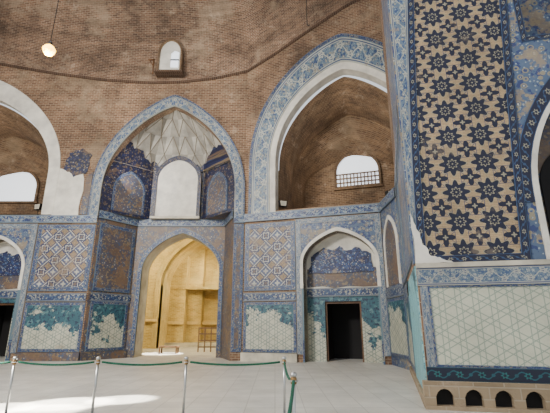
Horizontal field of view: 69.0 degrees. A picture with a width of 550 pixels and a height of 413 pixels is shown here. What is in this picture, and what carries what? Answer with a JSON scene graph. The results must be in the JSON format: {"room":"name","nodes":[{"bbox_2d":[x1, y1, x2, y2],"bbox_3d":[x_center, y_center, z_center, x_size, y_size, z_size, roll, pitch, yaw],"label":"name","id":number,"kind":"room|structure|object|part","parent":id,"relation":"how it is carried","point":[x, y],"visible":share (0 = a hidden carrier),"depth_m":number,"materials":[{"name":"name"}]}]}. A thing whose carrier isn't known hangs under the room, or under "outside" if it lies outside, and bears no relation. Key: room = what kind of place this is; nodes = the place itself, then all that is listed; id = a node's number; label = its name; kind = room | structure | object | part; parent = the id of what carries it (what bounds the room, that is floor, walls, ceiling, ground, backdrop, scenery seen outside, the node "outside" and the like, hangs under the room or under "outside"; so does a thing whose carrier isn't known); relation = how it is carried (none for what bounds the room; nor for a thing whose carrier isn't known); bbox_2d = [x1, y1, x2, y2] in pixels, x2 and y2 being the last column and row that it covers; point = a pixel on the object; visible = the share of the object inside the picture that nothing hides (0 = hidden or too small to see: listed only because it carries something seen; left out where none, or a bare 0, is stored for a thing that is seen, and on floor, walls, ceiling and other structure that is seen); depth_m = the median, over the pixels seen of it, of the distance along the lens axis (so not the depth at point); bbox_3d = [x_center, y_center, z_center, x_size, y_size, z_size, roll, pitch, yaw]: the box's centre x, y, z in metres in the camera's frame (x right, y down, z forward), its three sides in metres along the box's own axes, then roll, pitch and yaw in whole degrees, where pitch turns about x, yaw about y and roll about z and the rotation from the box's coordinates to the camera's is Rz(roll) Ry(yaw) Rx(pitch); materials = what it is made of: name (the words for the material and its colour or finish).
{"room":"mosque","nodes":[
{"label":"mosque","id":0,"kind":"room"},
{"bbox_2d":[0,66,247,360],"bbox_3d":[-11.800,-0.259,23.634,20.400,17.200,4.830,0,-17,0],"label":"wall","id":1,"kind":"structure","parent":0,"point":[46,256],"depth_m":21.90,"materials":[{"name":"brick"}]},
{"bbox_2d":[0,303,14,358],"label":"door","id":2,"kind":"structure","parent":1,"relation":"in","point":[6,309],"depth_m":22.03,"materials":[{"name":"brown wood"}]},
{"bbox_3d":[-14.200,2.378,20.474,3.180,2.540,0.080,0,-17,0],"label":"spandrel panel","id":3,"kind":"part","parent":1,"relation":"part of","materials":[{"name":"tile"}]},
{"bbox_2d":[0,170,39,203],"bbox_3d":[-17.000,-1.396,26.190,3.300,2.480,0.200,0,-17,0],"label":"window","id":4,"kind":"structure","parent":1,"relation":"in","point":[22,187],"depth_m":26.14,"materials":[{"name":"white glass"}]},
{"bbox_3d":[-17.000,-0.265,25.853,3.300,0.120,0.200,0,-17,0],"label":"sill","id":5,"kind":"part","parent":4,"relation":"part of","materials":[{"name":"brick"}]},
{"bbox_2d":[34,203,42,213],"bbox_3d":[-12.602,0.177,21.279,0.440,0.620,0.215,-5,-17,16],"label":"floodlight","id":6,"kind":"object","parent":1,"relation":"on","point":[37,207],"visible":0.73,"depth_m":21.23,"materials":[{"name":"metal"}]},
{"bbox_3d":[-10.825,5.847,19.440,2.810,2.160,0.060,0,-17,0],"label":"dado panel","id":7,"kind":"part","parent":1,"relation":"part of","materials":[{"name":"beige tile"}]},
{"bbox_3d":[-10.825,2.589,20.411,2.730,3.180,0.060,0,-17,0],"label":"tile panel","id":8,"kind":"part","parent":1,"relation":"part of","materials":[{"name":"multicoloured tile"}]},
{"bbox_2d":[79,110,234,360],"bbox_3d":[-5.725,1.117,22.535,7.249,13.934,3.370,0,-17,0],"label":"wall","id":9,"kind":"structure","parent":0,"point":[127,241],"depth_m":22.27,"materials":[{"name":"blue tile"}]},
{"bbox_3d":[-8.560,6.091,20.432,0.060,2.260,1.980,-12,-20,34],"label":"dado panel","id":10,"kind":"part","parent":9,"relation":"part of","materials":[{"name":"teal tile"}]},
{"bbox_3d":[-8.560,2.785,21.417,0.060,3.340,1.960,-12,-20,34],"label":"tile panel","id":11,"kind":"part","parent":9,"relation":"part of","materials":[{"name":"brown tile"}]},
{"bbox_3d":[-8.196,-0.746,22.524,1.600,2.300,0.040,15,-23,-42],"label":"niche panel","id":12,"kind":"part","parent":9,"relation":"part of","materials":[{"name":"brown tile"}]},
{"bbox_2d":[150,156,201,219],"bbox_3d":[-5.700,-1.139,23.395,2.800,3.890,0.390,0,-17,0],"label":"window","id":13,"kind":"structure","parent":9,"relation":"in","point":[177,188],"depth_m":23.27,"materials":[{"name":"white paint"}]},
{"bbox_3d":[-5.700,0.652,22.840,2.800,0.140,0.350,0,-17,0],"label":"sill","id":14,"kind":"part","parent":13,"relation":"part of","materials":[{"name":"stone"}]},
{"bbox_3d":[-3.254,-0.746,22.524,1.600,2.300,0.040,-15,-23,42],"label":"niche panel","id":15,"kind":"part","parent":9,"relation":"part of","materials":[{"name":"brown tile"}]},
{"bbox_2d":[0,0,352,80],"bbox_3d":[-5.600,-16.695,14.003,34.800,12.795,23.300,0,-17,0],"label":"ceiling","id":16,"kind":"structure","parent":0,"point":[108,39],"depth_m":23.81,"materials":[{"name":"brick"}]},
{"bbox_2d":[42,0,58,56],"bbox_3d":[-7.342,-13.137,15.395,0.400,17.207,0.400,0,-17,0],"label":"hanging lamp","id":17,"kind":"object","parent":16,"relation":"hanging from","point":[48,49],"visible":1,"depth_m":12.91,"materials":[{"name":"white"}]},
{"bbox_3d":[-7.342,-5.074,12.991,0.400,0.380,0.400,0,-17,0],"label":"bulb","id":18,"kind":"part","parent":17,"relation":"part of","materials":[{"name":"white glass"}]},
{"bbox_3d":[-7.342,-13.391,15.470,0.021,16.677,0.024,0,-17,0],"label":"cord","id":19,"kind":"part","parent":17,"relation":"part of","materials":[{"name":"metal"}]},
{"bbox_2d":[148,59,154,73],"bbox_3d":[-7.130,-8.075,22.968,0.370,1.000,0.094,6,-18,-19],"label":"bracket","id":20,"kind":"object","parent":16,"relation":"attached to","point":[148,59],"visible":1,"depth_m":23.00,"materials":[{"name":"brown wood"}]},
{"bbox_2d":[154,38,183,77],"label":"window","id":21,"kind":"structure","parent":16,"relation":"attached to","point":[170,60],"depth_m":23.27,"materials":[{"name":"glass"}]},
{"bbox_3d":[-6.100,-7.679,23.107,1.600,0.120,0.600,0,-17,0],"label":"sill","id":22,"kind":"part","parent":21,"relation":"part of","materials":[{"name":"brick"}]},
{"bbox_3d":[-5.820,-8.566,23.246,0.440,1.100,0.020,0,-17,0],"label":"pane","id":23,"kind":"part","parent":21,"relation":"part of","materials":[{"name":"white glass"}]},
{"bbox_2d":[141,171,278,355],"bbox_3d":[-5.750,4.805,29.768,14.500,11.000,12.600,0,-17,0],"label":"wall","id":24,"kind":"structure","parent":0,"point":[183,279],"depth_m":32.99,"materials":[{"name":"brick"}]},
{"bbox_2d":[0,347,489,412],"bbox_3d":[-6.000,6.390,15.834,40.000,0.001,46.000,0,-17,0],"label":"floor","id":25,"kind":"structure","parent":0,"point":[336,385],"depth_m":10.99,"materials":[{"name":"stone"}]},
{"bbox_2d":[4,356,17,412],"bbox_3d":[-4.870,3.316,7.359,0.300,1.050,0.300,0,-17,0],"label":"barrier post","id":26,"kind":"object","parent":25,"relation":"on","point":[14,361],"visible":1,"depth_m":7.37,"materials":[{"name":"metal"}]},
{"bbox_2d":[18,361,93,365],"bbox_3d":[-4.090,2.932,7.474,1.415,0.086,0.038,0,-17,0],"label":"rope","id":27,"kind":"object","parent":26,"relation":"attached to","point":[21,362],"visible":1,"depth_m":7.46,"materials":[{"name":"green fabric"}]},
{"bbox_2d":[91,356,100,412],"bbox_3d":[-3.310,3.316,7.359,0.300,1.050,0.300,0,-17,0],"label":"barrier post","id":28,"kind":"object","parent":25,"relation":"on","point":[98,358],"visible":1,"depth_m":7.37,"materials":[{"name":"metal"}]},
{"bbox_2d":[102,361,181,365],"bbox_3d":[-2.485,2.932,7.474,1.504,0.086,0.038,0,-17,0],"label":"rope","id":29,"kind":"object","parent":28,"relation":"attached to","point":[105,362],"visible":1,"depth_m":7.46,"materials":[{"name":"green fabric"}]},
{"bbox_2d":[158,346,179,353],"bbox_3d":[-6.400,8.646,24.136,1.200,0.420,0.600,0,-17,0],"label":"table","id":30,"kind":"object","parent":25,"relation":"on","point":[159,347],"visible":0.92,"depth_m":23.90,"materials":[{"name":"brown wood"}]},
{"bbox_2d":[182,356,188,412],"bbox_3d":[-1.660,3.316,7.359,0.300,1.050,0.300,0,-17,0],"label":"barrier post","id":31,"kind":"object","parent":25,"relation":"on","point":[186,358],"visible":1,"depth_m":7.36,"materials":[{"name":"metal"}]},
{"bbox_2d":[190,361,279,365],"bbox_3d":[-0.745,2.932,7.474,1.684,0.086,0.038,0,-17,0],"label":"rope","id":32,"kind":"object","parent":31,"relation":"attached to","point":[194,362],"visible":1,"depth_m":7.46,"materials":[{"name":"green fabric"}]},
{"bbox_2d":[197,327,216,351],"bbox_3d":[-4.100,8.528,25.632,1.670,1.500,0.100,0,-17,0],"label":"wooden railing","id":33,"kind":"object","parent":25,"relation":"on","point":[199,328],"visible":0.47,"depth_m":25.61,"materials":[{"name":"brown wood"}]},
{"bbox_3d":[-4.900,8.528,25.632,0.070,1.500,0.100,0,-17,0],"label":"post","id":34,"kind":"part","parent":33,"relation":"part of","materials":[{"name":"brown wood"}]},
{"bbox_3d":[-4.500,8.528,25.632,0.070,1.500,0.100,0,-17,0],"label":"post","id":35,"kind":"part","parent":33,"relation":"part of","materials":[{"name":"brown wood"}]},
{"bbox_3d":[-4.100,8.959,25.503,1.600,0.080,0.060,0,-17,0],"label":"rail","id":36,"kind":"part","parent":33,"relation":"part of","materials":[{"name":"brown wood"}]},
{"bbox_3d":[-4.100,8.193,25.732,1.600,0.080,0.060,0,-17,0],"label":"rail","id":37,"kind":"part","parent":33,"relation":"part of","materials":[{"name":"brown wood"}]},
{"bbox_3d":[-4.100,8.528,25.632,0.070,1.500,0.100,0,-17,0],"label":"post","id":38,"kind":"part","parent":33,"relation":"part of","materials":[{"name":"brown wood"}]},
{"bbox_2d":[281,356,286,412],"bbox_3d":[0.170,3.316,7.359,0.300,1.050,0.300,0,-17,0],"label":"barrier post","id":39,"kind":"object","parent":25,"relation":"on","point":[283,357],"visible":0.88,"depth_m":7.33,"materials":[{"name":"metal"}]},
{"bbox_2d":[283,361,290,379],"bbox_3d":[0.200,2.578,6.197,0.038,0.136,2.506,0,-17,-1],"label":"rope","id":40,"kind":"object","parent":39,"relation":"attached to","point":[284,363],"visible":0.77,"depth_m":6.60,"materials":[{"name":"green fabric"}]},
{"bbox_2d":[289,372,298,412],"bbox_3d":[0.230,2.559,4.820,0.300,1.050,0.300,0,-17,0],"label":"barrier post","id":41,"kind":"object","parent":25,"relation":"on","point":[293,375],"visible":0.84,"depth_m":4.90,"materials":[{"name":"metal"}]},
{"bbox_3d":[0.030,1.773,2.185,0.300,1.050,0.300,0,-17,0],"label":"barrier post","id":42,"kind":"object","parent":25,"relation":"on","visible":0},
{"bbox_2d":[287,380,294,412],"bbox_3d":[0.130,1.806,3.609,0.038,0.136,2.612,-1,-17,4],"label":"rope","id":43,"kind":"object","parent":42,"relation":"attached to","point":[293,381],"visible":1,"depth_m":4.16,"materials":[{"name":"green fabric"}]},
{"bbox_2d":[240,0,394,364],"bbox_3d":[4.862,-2.205,22.227,12.207,20.126,4.824,-5,-17,16],"label":"wall","id":44,"kind":"structure","parent":0,"point":[326,245],"depth_m":21.25,"materials":[{"name":"brick"}]},
{"bbox_2d":[0,0,359,83],"bbox_3d":[-5.600,-12.922,12.891,34.898,5.208,23.375,0,-17,0],"label":"trim","id":45,"kind":"structure","parent":44,"relation":"attached to","point":[353,1],"depth_m":23.30,"materials":[{"name":"brick"}]},
{"bbox_3d":[-0.260,2.473,20.022,2.420,3.180,0.060,-5,-17,16],"label":"tile panel","id":46,"kind":"part","parent":44,"relation":"part of","materials":[{"name":"multicoloured tile"}]},
{"bbox_3d":[-0.260,5.731,19.051,2.500,2.160,0.060,-5,-17,16],"label":"dado panel","id":47,"kind":"part","parent":44,"relation":"part of","materials":[{"name":"beige tile"}]},
{"bbox_2d":[278,200,286,208],"bbox_3d":[0.408,0.005,20.703,0.440,0.620,0.215,5,-17,-16],"label":"floodlight","id":48,"kind":"object","parent":44,"relation":"on","point":[282,203],"visible":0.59,"depth_m":20.65,"materials":[{"name":"metal"}]},
{"bbox_3d":[3.013,1.969,19.137,3.680,2.560,0.080,-5,-17,16],"label":"spandrel panel","id":49,"kind":"part","parent":44,"relation":"part of","materials":[{"name":"tile"}]},
{"bbox_2d":[325,301,363,361],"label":"door","id":50,"kind":"structure","parent":44,"relation":"in","point":[344,330],"depth_m":20.51,"materials":[{"name":"brown wood"}]},
{"bbox_2d":[334,153,382,190],"bbox_3d":[5.006,-2.301,24.468,2.900,2.530,0.200,-5,-17,16],"label":"window","id":51,"kind":"structure","parent":44,"relation":"in","point":[354,171],"depth_m":24.40,"materials":[{"name":"white glass"}]},
{"bbox_2d":[336,170,378,187],"bbox_3d":[4.995,-1.638,24.231,2.410,0.885,0.782,0,-17,0],"label":"grille","id":52,"kind":"object","parent":51,"relation":"attached to","point":[366,178],"depth_m":24.24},
{"bbox_3d":[5.006,-1.146,24.124,2.900,0.120,0.200,-5,-17,16],"label":"sill","id":53,"kind":"part","parent":51,"relation":"part of","materials":[{"name":"wood"}]},
{"bbox_2d":[378,187,410,369],"bbox_3d":[6.956,2.873,16.549,4.660,7.150,2.507,-3,-17,11],"label":"wall","id":54,"kind":"structure","parent":0,"point":[396,308],"depth_m":16.77,"materials":[{"name":"tile"}]},
{"bbox_3d":[5.030,1.924,17.218,0.050,2.850,1.600,0,-17,-1],"label":"recess panel","id":55,"kind":"part","parent":54,"relation":"part of","materials":[{"name":"brown tile"}]},
{"bbox_3d":[5.025,4.919,16.325,0.060,2.180,2.280,0,-17,-1],"label":"dado panel","id":56,"kind":"part","parent":54,"relation":"part of","materials":[{"name":"beige tile"}]},
{"bbox_2d":[379,0,427,406],"bbox_3d":[4.201,-3.796,14.043,0.400,18.500,7.058,-5,-17,15],"label":"wall pier","id":57,"kind":"object","parent":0,"point":[418,370],"visible":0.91,"depth_m":11.48,"materials":[{"name":"tile"}]},
{"bbox_3d":[4.729,1.069,14.962,0.060,3.300,2.000,-5,-17,15],"label":"tile panel","id":58,"kind":"part","parent":57,"relation":"part of","materials":[{"name":"tile"}]},
{"bbox_3d":[3.837,0.153,11.888,0.060,3.300,4.158,-5,-17,15],"label":"tile panel","id":59,"kind":"part","parent":57,"relation":"part of","materials":[{"name":"tile"}]},
{"bbox_3d":[4.608,4.275,13.554,0.060,2.110,2.960,-5,-17,15],"label":"dado panel","id":60,"kind":"part","parent":57,"relation":"part of","materials":[{"name":"teal tile"}]},
{"bbox_3d":[3.670,3.167,10.361,0.060,2.730,3.788,-5,-17,15],"label":"dado panel","id":61,"kind":"part","parent":57,"relation":"part of","materials":[{"name":"teal tile"}]},
{"bbox_2d":[389,0,549,412],"bbox_3d":[6.897,-4.851,10.507,7.628,18.500,1.560,-4,-17,12],"label":"wall","id":62,"kind":"structure","parent":0,"point":[473,76],"depth_m":9.14,"materials":[{"name":"tile"}]},
{"bbox_3d":[4.654,-2.736,9.847,2.607,7.930,0.050,-4,-17,12],"label":"navy star panel","id":63,"kind":"part","parent":62,"relation":"part of","materials":[{"name":"tile"}]},
{"bbox_3d":[6.917,2.310,7.784,7.338,1.660,0.050,-4,-17,12],"label":"dado panel","id":64,"kind":"part","parent":62,"relation":"part of","materials":[{"name":"beige tile"}]},
{"bbox_3d":[6.768,-5.186,10.081,1.260,2.160,0.060,-4,-17,12],"label":"tile panel","id":65,"kind":"part","parent":62,"relation":"part of","materials":[{"name":"tile"}]}
]}

